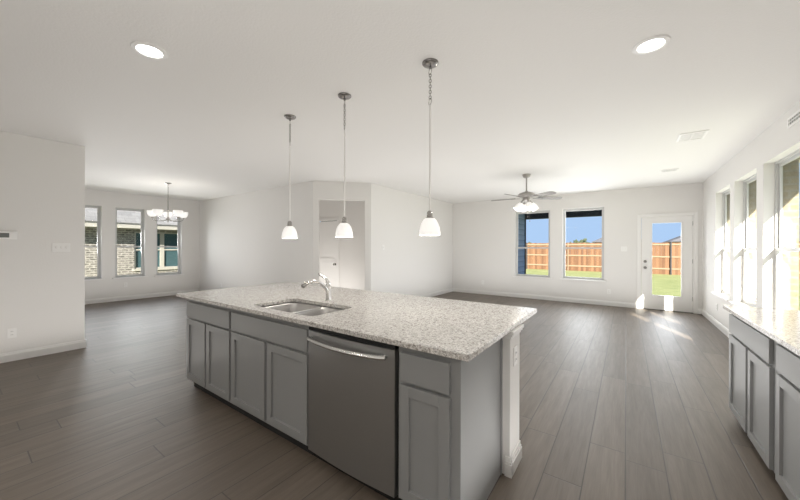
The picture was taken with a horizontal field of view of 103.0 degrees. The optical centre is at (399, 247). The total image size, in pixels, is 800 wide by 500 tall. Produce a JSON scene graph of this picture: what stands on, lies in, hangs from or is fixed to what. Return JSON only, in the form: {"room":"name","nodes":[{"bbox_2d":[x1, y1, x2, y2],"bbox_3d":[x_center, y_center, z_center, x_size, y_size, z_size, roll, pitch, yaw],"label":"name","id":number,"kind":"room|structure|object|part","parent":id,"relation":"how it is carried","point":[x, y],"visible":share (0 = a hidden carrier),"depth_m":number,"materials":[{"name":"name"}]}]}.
{"room":"kitchen","nodes":[
{"label":"kitchen","id":0,"kind":"room"},
{"bbox_2d":[0,131,84,353],"bbox_3d":[-5.133,-0.005,3.247,0.130,2.735,2.745,0,0,35],"label":"wall","id":1,"kind":"structure","parent":0,"point":[42,181],"depth_m":4.00,"materials":[{"name":"white paint"}]},
{"bbox_2d":[0,231,16,238],"bbox_3d":[-4.665,-0.141,3.770,0.026,0.092,0.170,0,0,35],"label":"thermostat","id":2,"kind":"object","parent":1,"relation":"attached to","point":[3,234],"visible":1,"depth_m":3.77,"materials":[{"name":"white plastic"}]},
{"bbox_2d":[7,328,16,338],"bbox_3d":[-4.649,1.029,3.812,0.010,0.115,0.072,0,0,35],"label":"electrical outlet","id":3,"kind":"object","parent":1,"relation":"attached to","point":[12,332],"visible":1,"depth_m":3.81,"materials":[{"name":"white plastic"}]},
{"bbox_2d":[0,339,85,362],"bbox_3d":[-5.074,1.308,3.212,0.014,0.110,2.759,0,0,35],"label":"baseboard","id":4,"kind":"structure","parent":1,"relation":"attached to","point":[51,349],"depth_m":4.00,"materials":[{"name":"white paint"}]},
{"bbox_2d":[52,243,69,251],"bbox_3d":[-4.408,0.004,4.141,0.016,0.115,0.164,0,0,35],"label":"light switch","id":5,"kind":"object","parent":1,"relation":"attached to","point":[56,247],"visible":1,"depth_m":4.14,"materials":[{"name":"white plastic"}]},
{"bbox_2d":[85,189,199,299],"bbox_3d":[-7.779,-0.016,7.197,0.140,2.735,6.120,0,0,35],"label":"wall","id":6,"kind":"structure","parent":0,"point":[109,201],"depth_m":8.51,"materials":[{"name":"white paint"}]},
{"bbox_2d":[85,205,104,280],"bbox_3d":[-7.500,-0.108,7.551,0.185,1.799,0.710,0,0,35],"label":"window","id":7,"kind":"structure","parent":6,"relation":"in","point":[97,277],"depth_m":7.79,"materials":[{"name":"grey plastic"}]},
{"bbox_3d":[-7.562,-0.491,7.596,0.020,0.986,0.558,0,0,35],"label":"sash","id":8,"kind":"part","parent":7,"relation":"part of","materials":[{"name":"grey plastic"}]},
{"bbox_3d":[-7.546,0.359,7.583,0.022,0.774,0.558,0,0,35],"label":"sash","id":9,"kind":"part","parent":7,"relation":"part of","materials":[{"name":"grey plastic"}]},
{"bbox_2d":[113,208,147,278],"bbox_3d":[-7.001,-0.107,8.252,0.185,1.799,0.710,0,0,35],"label":"window","id":10,"kind":"structure","parent":6,"relation":"in","point":[125,209],"depth_m":8.34,"materials":[{"name":"grey plastic"}]},
{"bbox_3d":[-7.064,-0.490,8.297,0.020,0.986,0.558,0,0,35],"label":"sash","id":11,"kind":"part","parent":10,"relation":"part of","materials":[{"name":"glass"}]},
{"bbox_3d":[-7.048,0.360,8.284,0.022,0.774,0.558,0,0,35],"label":"sash","id":12,"kind":"part","parent":10,"relation":"part of","materials":[{"name":"glass"}]},
{"bbox_3d":[-6.947,0.780,8.212,0.045,0.024,0.710,0,0,35],"label":"sill","id":13,"kind":"part","parent":10,"relation":"part of","materials":[{"name":"white paint"}]},
{"bbox_2d":[85,289,198,303],"bbox_3d":[-7.754,1.297,7.105,0.014,0.110,6.000,0,0,35],"label":"baseboard","id":14,"kind":"structure","parent":6,"relation":"attached to","point":[140,296],"depth_m":8.28,"materials":[{"name":"white paint"}]},
{"bbox_2d":[154,211,183,276],"bbox_3d":[-6.506,-0.107,8.949,0.185,1.799,0.710,0,0,35],"label":"window","id":15,"kind":"structure","parent":6,"relation":"in","point":[178,229],"depth_m":9.08,"materials":[{"name":"grey plastic"}]},
{"bbox_3d":[-6.569,-0.489,8.994,0.020,0.986,0.558,0,0,35],"label":"sash","id":16,"kind":"part","parent":15,"relation":"part of","materials":[{"name":"grey plastic"}]},
{"bbox_3d":[-6.553,0.361,8.981,0.022,0.774,0.558,0,0,35],"label":"sash","id":17,"kind":"part","parent":15,"relation":"part of","materials":[{"name":"glass"}]},
{"bbox_2d":[199,181,312,289],"bbox_3d":[-3.871,-0.006,8.100,5.185,2.735,0.120,0,0,35],"label":"wall","id":18,"kind":"structure","parent":0,"point":[242,243],"depth_m":7.79,"materials":[{"name":"white paint"}]},
{"bbox_2d":[319,200,364,289],"bbox_3d":[-1.851,0.000,8.382,3.670,2.735,0.120,0,0,35],"label":"wall","id":19,"kind":"structure","parent":0,"point":[351,249],"depth_m":7.84,"materials":[{"name":"white paint"}]},
{"bbox_2d":[319,218,338,286],"bbox_3d":[-1.938,0.304,8.366,0.960,2.125,0.117,0,0,35],"label":"door","id":20,"kind":"structure","parent":19,"relation":"in","point":[328,243],"depth_m":8.33,"materials":[{"name":"white paint"}]},
{"bbox_2d":[313,181,370,290],"bbox_3d":[-1.216,0.003,6.704,1.195,2.735,0.120,0,0,-10],"label":"wall","id":21,"kind":"structure","parent":0,"point":[322,190],"depth_m":6.65,"materials":[{"name":"white paint"}]},
{"bbox_2d":[0,292,788,499],"bbox_3d":[-1.685,1.430,5.662,12.180,0.120,11.080,0,0,35],"label":"floor","id":22,"kind":"structure","parent":0,"point":[616,403],"depth_m":2.49,"materials":[{"name":"grey wood"}]},
{"bbox_2d":[186,299,235,409],"bbox_3d":[-1.586,0.935,3.135,0.858,0.875,0.605,0,0,35],"label":"base cabinet","id":23,"kind":"object","parent":22,"relation":"on","point":[208,326],"visible":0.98,"depth_m":2.86,"materials":[{"name":"grey paint"}]},
{"bbox_3d":[-1.938,0.990,3.026,0.390,0.584,0.020,0,0,35],"label":"cabinet door","id":24,"kind":"part","parent":23,"relation":"part of","materials":[{"name":"grey paint"}]},
{"bbox_3d":[-1.758,0.608,2.899,0.830,0.146,0.020,0,0,35],"label":"drawer","id":25,"kind":"part","parent":23,"relation":"part of","materials":[{"name":"grey paint"}]},
{"bbox_3d":[-1.587,0.991,2.777,0.410,0.584,0.020,0,0,35],"label":"cabinet door","id":26,"kind":"part","parent":23,"relation":"part of","materials":[{"name":"grey paint"}]},
{"bbox_2d":[176,282,536,361],"bbox_3d":[-0.602,0.486,2.847,3.168,0.030,1.320,0,0,35],"label":"countertop","id":27,"kind":"structure","parent":23,"relation":"on","point":[461,330],"depth_m":2.24,"materials":[{"name":"stone"}]},
{"bbox_2d":[265,302,342,315],"bbox_3d":[-0.788,0.598,2.553,0.778,0.185,0.438,0,0,35],"label":"sink","id":28,"kind":"object","parent":27,"relation":"in","point":[292,307],"visible":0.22,"depth_m":2.79,"materials":[{"name":"silver metal"}]},
{"bbox_3d":[-0.942,0.598,2.662,0.401,0.184,0.438,0,0,35],"label":"sink bowl","id":29,"kind":"part","parent":28,"relation":"part of","materials":[{"name":"silver metal"}]},
{"bbox_3d":[-0.618,0.599,2.433,0.361,0.184,0.438,0,0,35],"label":"sink bowl","id":30,"kind":"part","parent":28,"relation":"part of","materials":[{"name":"silver metal"}]},
{"bbox_2d":[301,273,330,301],"bbox_3d":[-0.721,0.346,2.713,0.089,0.250,0.288,0,0,45],"label":"kitchen faucet","id":31,"kind":"object","parent":27,"relation":"on","point":[327,287],"visible":1,"depth_m":2.76,"materials":[{"name":"silver metal"}]},
{"bbox_3d":[-0.697,0.338,2.711,0.038,0.135,0.223,0,0,43],"label":"spout","id":32,"kind":"part","parent":31,"relation":"part of","materials":[{"name":"silver metal"}]},
{"bbox_3d":[-0.665,0.267,2.781,0.104,0.092,0.034,0,0,-5],"label":"lever handle","id":33,"kind":"part","parent":31,"relation":"part of","materials":[{"name":"silver metal"}]},
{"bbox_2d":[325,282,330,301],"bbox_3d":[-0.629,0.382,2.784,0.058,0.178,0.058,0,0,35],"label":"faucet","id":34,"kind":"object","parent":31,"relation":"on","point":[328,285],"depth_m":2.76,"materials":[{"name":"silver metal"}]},
{"bbox_2d":[231,302,344,454],"bbox_3d":[-0.832,0.938,2.599,0.992,0.875,0.605,0,0,35],"label":"base cabinet","id":35,"kind":"object","parent":22,"relation":"on","point":[270,356],"visible":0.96,"depth_m":2.31,"materials":[{"name":"grey paint"}]},
{"bbox_3d":[-1.194,0.992,2.498,0.485,0.584,0.020,0,0,35],"label":"cabinet door","id":36,"kind":"part","parent":35,"relation":"part of","materials":[{"name":"grey paint"}]},
{"bbox_3d":[-0.995,0.610,2.357,0.970,0.146,0.020,0,0,35],"label":"drawer","id":37,"kind":"part","parent":35,"relation":"part of","materials":[{"name":"grey paint"}]},
{"bbox_3d":[-0.786,0.994,2.208,0.455,0.584,0.020,0,0,35],"label":"cabinet door","id":38,"kind":"part","parent":35,"relation":"part of","materials":[{"name":"grey paint"}]},
{"bbox_2d":[306,326,401,499],"bbox_3d":[-0.157,0.946,2.072,0.706,0.863,0.673,0,0,35],"label":"dishwasher","id":39,"kind":"object","parent":22,"relation":"on","point":[353,382],"visible":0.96,"depth_m":1.80,"materials":[{"name":"silver metal"}]},
{"bbox_3d":[-0.341,0.585,1.838,0.631,0.033,0.079,0,0,35],"label":"door handle","id":40,"kind":"part","parent":39,"relation":"part of","materials":[{"name":"silver metal"}]},
{"bbox_3d":[-0.278,1.345,1.911,0.694,0.066,0.025,0,0,35],"label":"toe panel","id":41,"kind":"part","parent":39,"relation":"part of","materials":[{"name":"black metal"}]},
{"bbox_2d":[398,346,398,493],"bbox_3d":[-0.126,0.911,2.116,0.706,0.793,0.565,0,0,35],"label":"tub","id":42,"kind":"object","parent":39,"relation":"in","point":[398,346],"depth_m":1.69,"materials":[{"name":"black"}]},
{"bbox_2d":[399,337,502,499],"bbox_3d":[0.303,0.942,1.795,0.356,0.875,0.610,0,0,35],"label":"base cabinet","id":43,"kind":"object","parent":22,"relation":"on","point":[450,409],"visible":0.97,"depth_m":1.58,"materials":[{"name":"grey paint"}]},
{"bbox_3d":[0.119,0.614,1.565,0.280,0.146,0.020,0,0,35],"label":"drawer","id":44,"kind":"part","parent":43,"relation":"part of","materials":[{"name":"grey paint"}]},
{"bbox_3d":[0.118,0.997,1.565,0.280,0.584,0.020,0,0,35],"label":"cabinet door","id":45,"kind":"part","parent":43,"relation":"part of","materials":[{"name":"grey paint"}]},
{"bbox_3d":[0.443,0.942,1.709,0.016,0.875,0.590,0,0,35],"label":"panel","id":46,"kind":"part","parent":43,"relation":"part of","materials":[{"name":"grey paint"}]},
{"bbox_3d":[0.617,0.943,1.934,0.005,0.875,0.020,0,0,35],"label":"scribe trim","id":47,"kind":"part","parent":43,"relation":"part of","materials":[{"name":"grey paint"}]},
{"bbox_2d":[729,314,779,472],"bbox_3d":[2.663,0.948,2.036,0.608,0.875,1.003,0,0,35],"label":"base cabinet","id":48,"kind":"object","parent":22,"relation":"on","point":[752,354],"visible":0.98,"depth_m":2.12,"materials":[{"name":"grey paint"}]},
{"bbox_3d":[2.580,1.010,2.427,0.020,0.599,0.447,0,0,35],"label":"cabinet door","id":49,"kind":"part","parent":48,"relation":"part of","materials":[{"name":"grey paint"}]},
{"bbox_3d":[2.451,0.619,2.244,0.020,0.148,0.895,0,0,35],"label":"drawer","id":50,"kind":"part","parent":48,"relation":"part of","materials":[{"name":"grey paint"}]},
{"bbox_3d":[2.304,1.010,2.038,0.020,0.599,0.410,0,0,35],"label":"cabinet door","id":51,"kind":"part","parent":48,"relation":"part of","materials":[{"name":"grey paint"}]},
{"bbox_2d":[775,344,799,499],"bbox_3d":[2.082,0.947,1.219,0.608,0.875,1.003,0,0,35],"label":"base cabinet","id":52,"kind":"object","parent":22,"relation":"on","point":[787,439],"visible":0.98,"depth_m":1.68,"materials":[{"name":"grey paint"}]},
{"bbox_2d":[723,305,799,355],"bbox_3d":[2.083,0.495,1.242,0.639,0.030,3.038,0,0,35],"label":"countertop","id":53,"kind":"structure","parent":52,"relation":"on","point":[782,326],"depth_m":2.06,"materials":[{"name":"stone"}]},
{"bbox_3d":[1.870,0.618,1.426,0.020,0.148,0.895,0,0,35],"label":"drawer","id":54,"kind":"part","parent":52,"relation":"part of","materials":[{"name":"grey paint"}]},
{"bbox_2d":[0,0,799,203],"bbox_3d":[-1.595,-1.425,5.638,12.020,0.120,11.020,0,0,35],"label":"ceiling","id":55,"kind":"structure","parent":0,"point":[556,92],"depth_m":2.75,"materials":[{"name":"white paint"}]},
{"bbox_2d":[130,41,167,59],"bbox_3d":[-1.731,-1.357,2.201,0.208,0.010,0.208,0,0,35],"label":"recessed light","id":56,"kind":"object","parent":55,"relation":"in","point":[147,49],"visible":1,"depth_m":2.19,"materials":[{"name":"white paint"}]},
{"bbox_2d":[147,182,187,221],"bbox_3d":[-4.939,-0.950,6.820,0.722,0.850,0.697,0,0,35],"label":"chandelier","id":57,"kind":"object","parent":55,"relation":"hanging from","point":[154,212],"visible":1,"depth_m":6.71,"materials":[{"name":"white glass"}]},
{"bbox_3d":[-5.227,-0.709,6.710,0.180,0.127,0.180,0,0,35],"label":"lamp shade","id":58,"kind":"part","parent":57,"relation":"part of","materials":[{"name":"white glass"}]},
{"bbox_3d":[-4.955,-0.708,6.514,0.180,0.127,0.180,0,0,35],"label":"lamp shade","id":59,"kind":"part","parent":57,"relation":"part of","materials":[{"name":"white glass"}]},
{"bbox_3d":[-4.955,-0.800,6.799,0.060,0.550,0.060,0,0,35],"label":"stem","id":60,"kind":"part","parent":57,"relation":"part of","materials":[{"name":"silver metal"}]},
{"bbox_3d":[-5.124,-0.709,7.029,0.180,0.127,0.180,0,0,35],"label":"lamp shade","id":61,"kind":"part","parent":57,"relation":"part of","materials":[{"name":"white glass"}]},
{"bbox_3d":[-4.684,-0.708,6.711,0.180,0.127,0.180,0,0,35],"label":"lamp shade","id":62,"kind":"part","parent":57,"relation":"part of","materials":[{"name":"white glass"}]},
{"bbox_3d":[-4.789,-0.708,7.030,0.180,0.127,0.180,0,0,35],"label":"lamp shade","id":63,"kind":"part","parent":57,"relation":"part of","materials":[{"name":"white glass"}]},
{"bbox_2d":[282,114,297,238],"bbox_3d":[-1.146,-0.727,3.312,0.158,1.268,0.158,0,0,35],"label":"pendant light","id":64,"kind":"object","parent":55,"relation":"hanging from","point":[289,231],"visible":1,"depth_m":3.29,"materials":[{"name":"white glass"}]},
{"bbox_3d":[-1.146,-0.665,3.312,0.012,0.787,0.012,0,0,35],"label":"rod","id":65,"kind":"part","parent":64,"relation":"part of","materials":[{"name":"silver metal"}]},
{"bbox_3d":[-1.148,-0.157,3.313,0.158,0.128,0.158,0,0,35],"label":"lamp shade","id":66,"kind":"part","parent":64,"relation":"part of","materials":[{"name":"white glass"}]},
{"bbox_3d":[-1.145,-1.187,3.312,0.018,0.273,0.051,0,0,-33],"label":"chain","id":67,"kind":"part","parent":64,"relation":"part of","materials":[{"name":"silver metal"}]},
{"bbox_2d":[335,92,352,236],"bbox_3d":[-0.498,-0.725,2.852,0.158,1.268,0.158,0,0,35],"label":"pendant light","id":68,"kind":"object","parent":55,"relation":"hanging from","point":[344,229],"visible":1,"depth_m":2.82,"materials":[{"name":"silver metal"}]},
{"bbox_3d":[-0.500,-0.155,2.852,0.158,0.128,0.158,0,0,35],"label":"lamp shade","id":69,"kind":"part","parent":68,"relation":"part of","materials":[{"name":"white glass"}]},
{"bbox_3d":[-0.498,-0.662,2.852,0.012,0.787,0.012,0,0,35],"label":"rod","id":70,"kind":"part","parent":68,"relation":"part of","materials":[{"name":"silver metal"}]},
{"bbox_3d":[-0.497,-1.185,2.851,0.018,0.273,0.051,0,0,-33],"label":"chain","id":71,"kind":"part","parent":68,"relation":"part of","materials":[{"name":"silver metal"}]},
{"bbox_2d":[419,58,440,235],"bbox_3d":[0.221,-0.723,2.341,0.158,1.268,0.158,0,0,35],"label":"pendant light","id":72,"kind":"object","parent":55,"relation":"hanging from","point":[429,226],"visible":1,"depth_m":2.32,"materials":[{"name":"white glass"}]},
{"bbox_3d":[0.221,-0.660,2.341,0.012,0.787,0.012,0,0,35],"label":"rod","id":73,"kind":"part","parent":72,"relation":"part of","materials":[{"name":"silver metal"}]},
{"bbox_3d":[0.219,-0.152,2.341,0.158,0.128,0.158,0,0,35],"label":"lamp shade","id":74,"kind":"part","parent":72,"relation":"part of","materials":[{"name":"white glass"}]},
{"bbox_3d":[0.222,-1.182,2.340,0.018,0.273,0.051,0,0,-33],"label":"chain","id":75,"kind":"part","parent":72,"relation":"part of","materials":[{"name":"silver metal"}]},
{"bbox_2d":[491,174,561,221],"bbox_3d":[2.308,-0.912,5.949,1.234,0.884,1.275,0,0,35],"label":"ceiling fan","id":76,"kind":"object","parent":55,"relation":"hanging from","point":[526,196],"visible":1,"depth_m":5.87,"materials":[{"name":"silver metal"}]},
{"bbox_3d":[2.193,-0.747,5.915,0.147,0.168,0.142,0,0,35],"label":"lamp shade","id":77,"kind":"part","parent":76,"relation":"part of","materials":[{"name":"white glass"}]},
{"bbox_3d":[2.346,-0.746,6.083,0.142,0.168,0.147,0,0,35],"label":"lamp shade","id":78,"kind":"part","parent":76,"relation":"part of","materials":[{"name":"white glass"}]},
{"bbox_3d":[2.361,-0.746,5.762,0.142,0.168,0.147,0,0,35],"label":"lamp shade","id":79,"kind":"part","parent":76,"relation":"part of","materials":[{"name":"white glass"}]},
{"bbox_3d":[2.514,-0.746,5.930,0.147,0.168,0.142,0,0,35],"label":"lamp shade","id":80,"kind":"part","parent":76,"relation":"part of","materials":[{"name":"white glass"}]},
{"bbox_3d":[2.504,-0.918,5.509,0.134,0.038,0.460,0,0,-20],"label":"fan blade","id":81,"kind":"part","parent":76,"relation":"part of","materials":[{"name":"grey"}]},
{"bbox_3d":[2.793,-0.917,5.938,0.460,0.038,0.134,0,0,-2],"label":"fan blade","id":82,"kind":"part","parent":76,"relation":"part of","materials":[{"name":"grey"}]},
{"bbox_2d":[632,34,670,54],"bbox_3d":[1.674,-1.347,2.124,0.208,0.010,0.208,0,0,35],"label":"recessed light","id":83,"kind":"object","parent":55,"relation":"in","point":[651,44],"visible":1,"depth_m":2.12,"materials":[{"name":"white paint"}]},
{"bbox_2d":[660,168,678,172],"bbox_3d":[4.707,-1.342,5.563,0.240,0.010,0.200,0,0,35],"label":"ceiling vent","id":84,"kind":"object","parent":55,"relation":"in","point":[676,169],"visible":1,"depth_m":5.55,"materials":[{"name":"white plastic"}]},
{"bbox_2d":[676,130,708,141],"bbox_3d":[3.536,-1.343,3.856,0.260,0.010,0.340,0,0,35],"label":"ceiling vent","id":85,"kind":"object","parent":55,"relation":"in","point":[699,134],"visible":1,"depth_m":3.84,"materials":[{"name":"white plastic"}]},
{"bbox_2d":[371,183,452,295],"bbox_3d":[0.464,0.006,8.369,0.120,2.735,3.900,0,0,35],"label":"wall","id":86,"kind":"structure","parent":0,"point":[409,263],"depth_m":7.87,"materials":[{"name":"white paint"}]},
{"bbox_2d":[420,288,452,296],"bbox_3d":[0.515,1.319,8.331,0.014,0.110,3.900,0,0,35],"label":"baseboard","id":87,"kind":"structure","parent":86,"relation":"attached to","point":[432,294],"depth_m":9.15,"materials":[{"name":"white paint"}]},
{"bbox_2d":[502,324,523,478],"bbox_3d":[-0.487,0.939,2.866,3.019,0.874,0.245,0,0,35],"label":"wall","id":88,"kind":"structure","parent":0,"point":[511,446],"depth_m":1.94,"materials":[{"name":"white paint"}]},
{"bbox_3d":[-0.494,1.319,2.865,3.011,0.115,0.237,0,0,35],"label":"moulding","id":89,"kind":"part","parent":88,"relation":"part of","materials":[{"name":"white paint"}]},
{"bbox_3d":[0.725,0.531,2.008,0.051,0.049,0.239,0,0,35],"label":"moulding","id":90,"kind":"part","parent":88,"relation":"part of","materials":[{"name":"white paint"}]},
{"bbox_2d":[513,345,516,366],"bbox_3d":[0.725,0.680,1.993,0.010,0.115,0.072,0,0,35],"label":"electrical outlet","id":91,"kind":"object","parent":88,"relation":"attached to","point":[515,347],"visible":1,"depth_m":1.98,"materials":[{"name":"white plastic"}]},
{"bbox_2d":[453,183,702,308],"bbox_3d":[4.018,0.016,8.321,5.970,2.735,0.140,0,0,35],"label":"wall","id":92,"kind":"structure","parent":0,"point":[484,232],"depth_m":8.18,"materials":[{"name":"white paint"}]},
{"bbox_2d":[513,210,551,278],"bbox_3d":[3.576,-0.078,8.595,1.000,1.799,0.165,0,0,35],"label":"window","id":93,"kind":"structure","parent":92,"relation":"in","point":[544,211],"depth_m":8.63,"materials":[{"name":"grey plastic"}]},
{"bbox_3d":[3.539,0.809,8.547,1.000,0.024,0.045,0,0,35],"label":"sill","id":94,"kind":"part","parent":93,"relation":"part of","materials":[{"name":"white paint"}]},
{"bbox_3d":[3.617,-0.460,8.651,0.848,0.986,0.020,0,0,35],"label":"sash","id":95,"kind":"part","parent":93,"relation":"part of","materials":[{"name":"glass"}]},
{"bbox_3d":[3.601,0.389,8.633,0.848,0.774,0.022,0,0,35],"label":"sash","id":96,"kind":"part","parent":93,"relation":"part of","materials":[{"name":"grey plastic"}]},
{"bbox_2d":[453,288,636,307],"bbox_3d":[3.516,1.327,8.582,4.615,0.110,0.014,0,0,35],"label":"baseboard","id":97,"kind":"structure","parent":92,"relation":"attached to","point":[553,298],"depth_m":8.26,"materials":[{"name":"white paint"}]},
{"bbox_2d":[560,207,606,281],"bbox_3d":[4.544,-0.075,7.907,1.005,1.799,0.165,0,0,35],"label":"window","id":98,"kind":"structure","parent":92,"relation":"in","point":[595,208],"depth_m":7.94,"materials":[{"name":"grey plastic"}]},
{"bbox_3d":[4.585,-0.457,7.963,0.853,0.986,0.020,0,0,35],"label":"sash","id":99,"kind":"part","parent":98,"relation":"part of","materials":[{"name":"grey plastic"}]},
{"bbox_3d":[4.507,0.813,7.859,1.005,0.024,0.045,0,0,35],"label":"sill","id":100,"kind":"part","parent":98,"relation":"part of","materials":[{"name":"white paint"}]},
{"bbox_3d":[4.569,0.393,7.945,0.853,0.774,0.022,0,0,35],"label":"sash","id":101,"kind":"part","parent":98,"relation":"part of","materials":[{"name":"grey plastic"}]},
{"bbox_2d":[621,246,626,250],"bbox_3d":[5.200,0.038,7.385,0.118,0.115,0.016,0,0,35],"label":"light switch","id":102,"kind":"object","parent":92,"relation":"attached to","point":[623,248],"visible":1,"depth_m":7.39,"materials":[{"name":"white plastic"}]},
{"bbox_2d":[637,212,697,313],"bbox_3d":[5.844,0.324,6.989,1.024,2.132,0.195,0,0,35],"label":"door","id":103,"kind":"structure","parent":92,"relation":"in","point":[688,301],"depth_m":6.89,"materials":[{"name":"white paint"}]},
{"bbox_3d":[5.828,0.265,6.962,0.539,1.644,0.016,0,0,35],"label":"glass moulding","id":104,"kind":"part","parent":103,"relation":"part of","materials":[{"name":"clear glass"}]},
{"bbox_2d":[703,101,799,329],"bbox_3d":[3.243,0.020,2.198,0.140,2.735,10.740,0,0,35],"label":"wall","id":105,"kind":"structure","parent":0,"point":[776,142],"depth_m":4.57,"materials":[{"name":"white paint"}]},
{"bbox_2d":[702,309,730,337],"bbox_3d":[4.746,1.334,4.452,0.014,0.110,5.320,0,0,35],"label":"baseboard","id":106,"kind":"structure","parent":105,"relation":"attached to","point":[709,317],"depth_m":5.54,"materials":[{"name":"white paint"}]},
{"bbox_2d":[711,189,729,300],"bbox_3d":[5.397,-0.070,5.267,0.185,1.799,1.090,0,0,35],"label":"window","id":107,"kind":"structure","parent":105,"relation":"in","point":[724,293],"depth_m":5.59,"materials":[{"name":"grey plastic"}]},
{"bbox_3d":[5.338,0.817,5.309,0.045,0.024,1.090,0,0,35],"label":"sill","id":108,"kind":"part","parent":107,"relation":"part of","materials":[{"name":"white paint"}]},
{"bbox_3d":[5.452,-0.082,5.228,0.050,1.775,0.980,0,0,35],"label":"frame","id":109,"kind":"part","parent":107,"relation":"part of","materials":[{"name":"grey plastic"}]},
{"bbox_3d":[5.441,0.398,5.236,0.022,0.774,0.938,0,0,35],"label":"sash","id":110,"kind":"part","parent":107,"relation":"part of","materials":[{"name":"grey plastic"}]},
{"bbox_3d":[5.462,-0.452,5.221,0.020,0.986,0.938,0,0,35],"label":"sash","id":111,"kind":"part","parent":107,"relation":"part of","materials":[{"name":"grey plastic"}]},
{"bbox_2d":[729,173,756,306],"bbox_3d":[4.690,-0.071,4.273,0.185,1.799,1.090,0,0,35],"label":"window","id":112,"kind":"structure","parent":105,"relation":"in","point":[746,302],"depth_m":4.60,"materials":[{"name":"grey plastic"}]},
{"bbox_3d":[4.734,0.396,4.241,0.022,0.774,0.938,0,0,35],"label":"sash","id":113,"kind":"part","parent":112,"relation":"part of","materials":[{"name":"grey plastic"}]},
{"bbox_3d":[4.745,-0.083,4.234,0.050,1.775,0.980,0,0,35],"label":"frame","id":114,"kind":"part","parent":112,"relation":"part of","materials":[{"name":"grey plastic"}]},
{"bbox_3d":[4.755,-0.453,4.227,0.020,0.986,0.938,0,0,35],"label":"sash","id":115,"kind":"part","parent":112,"relation":"part of","materials":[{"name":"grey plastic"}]},
{"bbox_2d":[774,149,799,308],"bbox_3d":[3.984,-0.072,3.279,0.185,1.799,1.090,0,0,35],"label":"window","id":116,"kind":"structure","parent":105,"relation":"in","point":[791,157],"depth_m":3.61,"materials":[{"name":"grey plastic"}]},
{"bbox_3d":[4.027,0.395,3.247,0.022,0.774,0.938,0,0,35],"label":"sash","id":117,"kind":"part","parent":116,"relation":"part of","materials":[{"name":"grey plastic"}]},
{"bbox_3d":[4.049,-0.454,3.233,0.020,0.986,0.938,0,0,35],"label":"sash","id":118,"kind":"part","parent":116,"relation":"part of","materials":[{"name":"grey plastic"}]},
{"bbox_2d":[787,109,799,128],"bbox_3d":[3.700,-1.217,2.966,0.010,0.100,0.420,0,0,35],"label":"air vent","id":119,"kind":"object","parent":105,"relation":"in","point":[793,119],"visible":1,"depth_m":3.02,"materials":[{"name":"white plastic"}]},
{"bbox_2d":[726,157,799,309],"bbox_3d":[3.394,0.090,2.176,0.129,2.875,11.160,0,0,35],"label":"wall","id":120,"kind":"structure","parent":0,"point":[790,259],"depth_m":3.60,"materials":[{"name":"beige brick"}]},
{"label":"outside","id":121,"kind":"structure","parent":0,"visible":0},
{"bbox_2d":[526,254,799,310],"bbox_3d":[14.479,1.647,20.379,120.000,0.210,110.000,0,0,35],"label":"ground","id":122,"kind":"structure","parent":121,"point":[662,284],"depth_m":15.22,"materials":[{"name":"green plant"}]},
{"bbox_2d":[85,208,177,276],"bbox_3d":[-13.702,-1.400,13.114,8.460,5.740,14.300,0,0,35],"label":"house","id":123,"kind":"structure","parent":122,"relation":"on","point":[128,222],"depth_m":11.79,"materials":[{"name":"grey brick"}]},
{"bbox_2d":[518,210,601,273],"bbox_3d":[4.751,0.100,9.637,2.720,2.830,2.585,0,0,35],"label":"covered patio","id":124,"kind":"structure","parent":122,"relation":"on","point":[522,218],"depth_m":10.81,"materials":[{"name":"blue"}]},
{"bbox_3d":[4.332,0.177,11.223,0.200,2.670,0.075,0,0,35],"label":"corner post","id":125,"kind":"part","parent":124,"relation":"part of","materials":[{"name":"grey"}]},
{"bbox_2d":[570,238,592,242],"bbox_3d":[18.923,0.297,33.296,1.807,2.502,2.020,0,0,-13],"label":"tree","id":126,"kind":"object","parent":122,"relation":"on","point":[584,240],"visible":0.51,"depth_m":32.83,"materials":[{"name":"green plant"}]},
{"bbox_2d":[593,238,641,242],"bbox_3d":[25.541,-0.192,37.056,4.900,3.500,10.000,0,0,35],"label":"house","id":127,"kind":"structure","parent":122,"relation":"on","point":[599,240],"depth_m":34.42,"materials":[{"name":"grey"}]},
{"bbox_2d":[526,242,799,279],"bbox_3d":[13.631,0.611,19.133,32.056,1.860,0.131,0,0,35],"label":"wooden fence","id":128,"kind":"object","parent":122,"relation":"on","point":[580,259],"visible":0.29,"depth_m":20.23,"materials":[{"name":"brown wood"}]},
{"bbox_3d":[11.046,0.602,20.930,0.070,1.860,0.067,0,0,35],"label":"post","id":129,"kind":"part","parent":128,"relation":"part of","materials":[{"name":"brown wood"}]},
{"bbox_3d":[13.626,-0.162,19.170,32.000,0.085,0.038,0,0,35],"label":"rail","id":130,"kind":"part","parent":128,"relation":"part of","materials":[{"name":"brown wood"}]},
{"bbox_3d":[13.624,0.538,19.171,32.000,0.085,0.038,0,0,35],"label":"rail","id":131,"kind":"part","parent":128,"relation":"part of","materials":[{"name":"brown wood"}]},
{"bbox_3d":[13.622,1.218,19.171,32.000,0.085,0.038,0,0,35],"label":"rail","id":132,"kind":"part","parent":128,"relation":"part of","materials":[{"name":"brown"}]},
{"bbox_3d":[15.268,0.617,17.929,0.070,1.860,0.067,0,0,35],"label":"post","id":133,"kind":"part","parent":128,"relation":"part of","materials":[{"name":"grey metal"}]},
{"bbox_2d":[662,218,799,261],"bbox_3d":[34.386,-0.911,30.769,13.600,5.000,10.000,0,0,35],"label":"house","id":134,"kind":"structure","parent":122,"relation":"on","point":[676,239],"depth_m":30.61,"materials":[{"name":"grey"}]}
]}

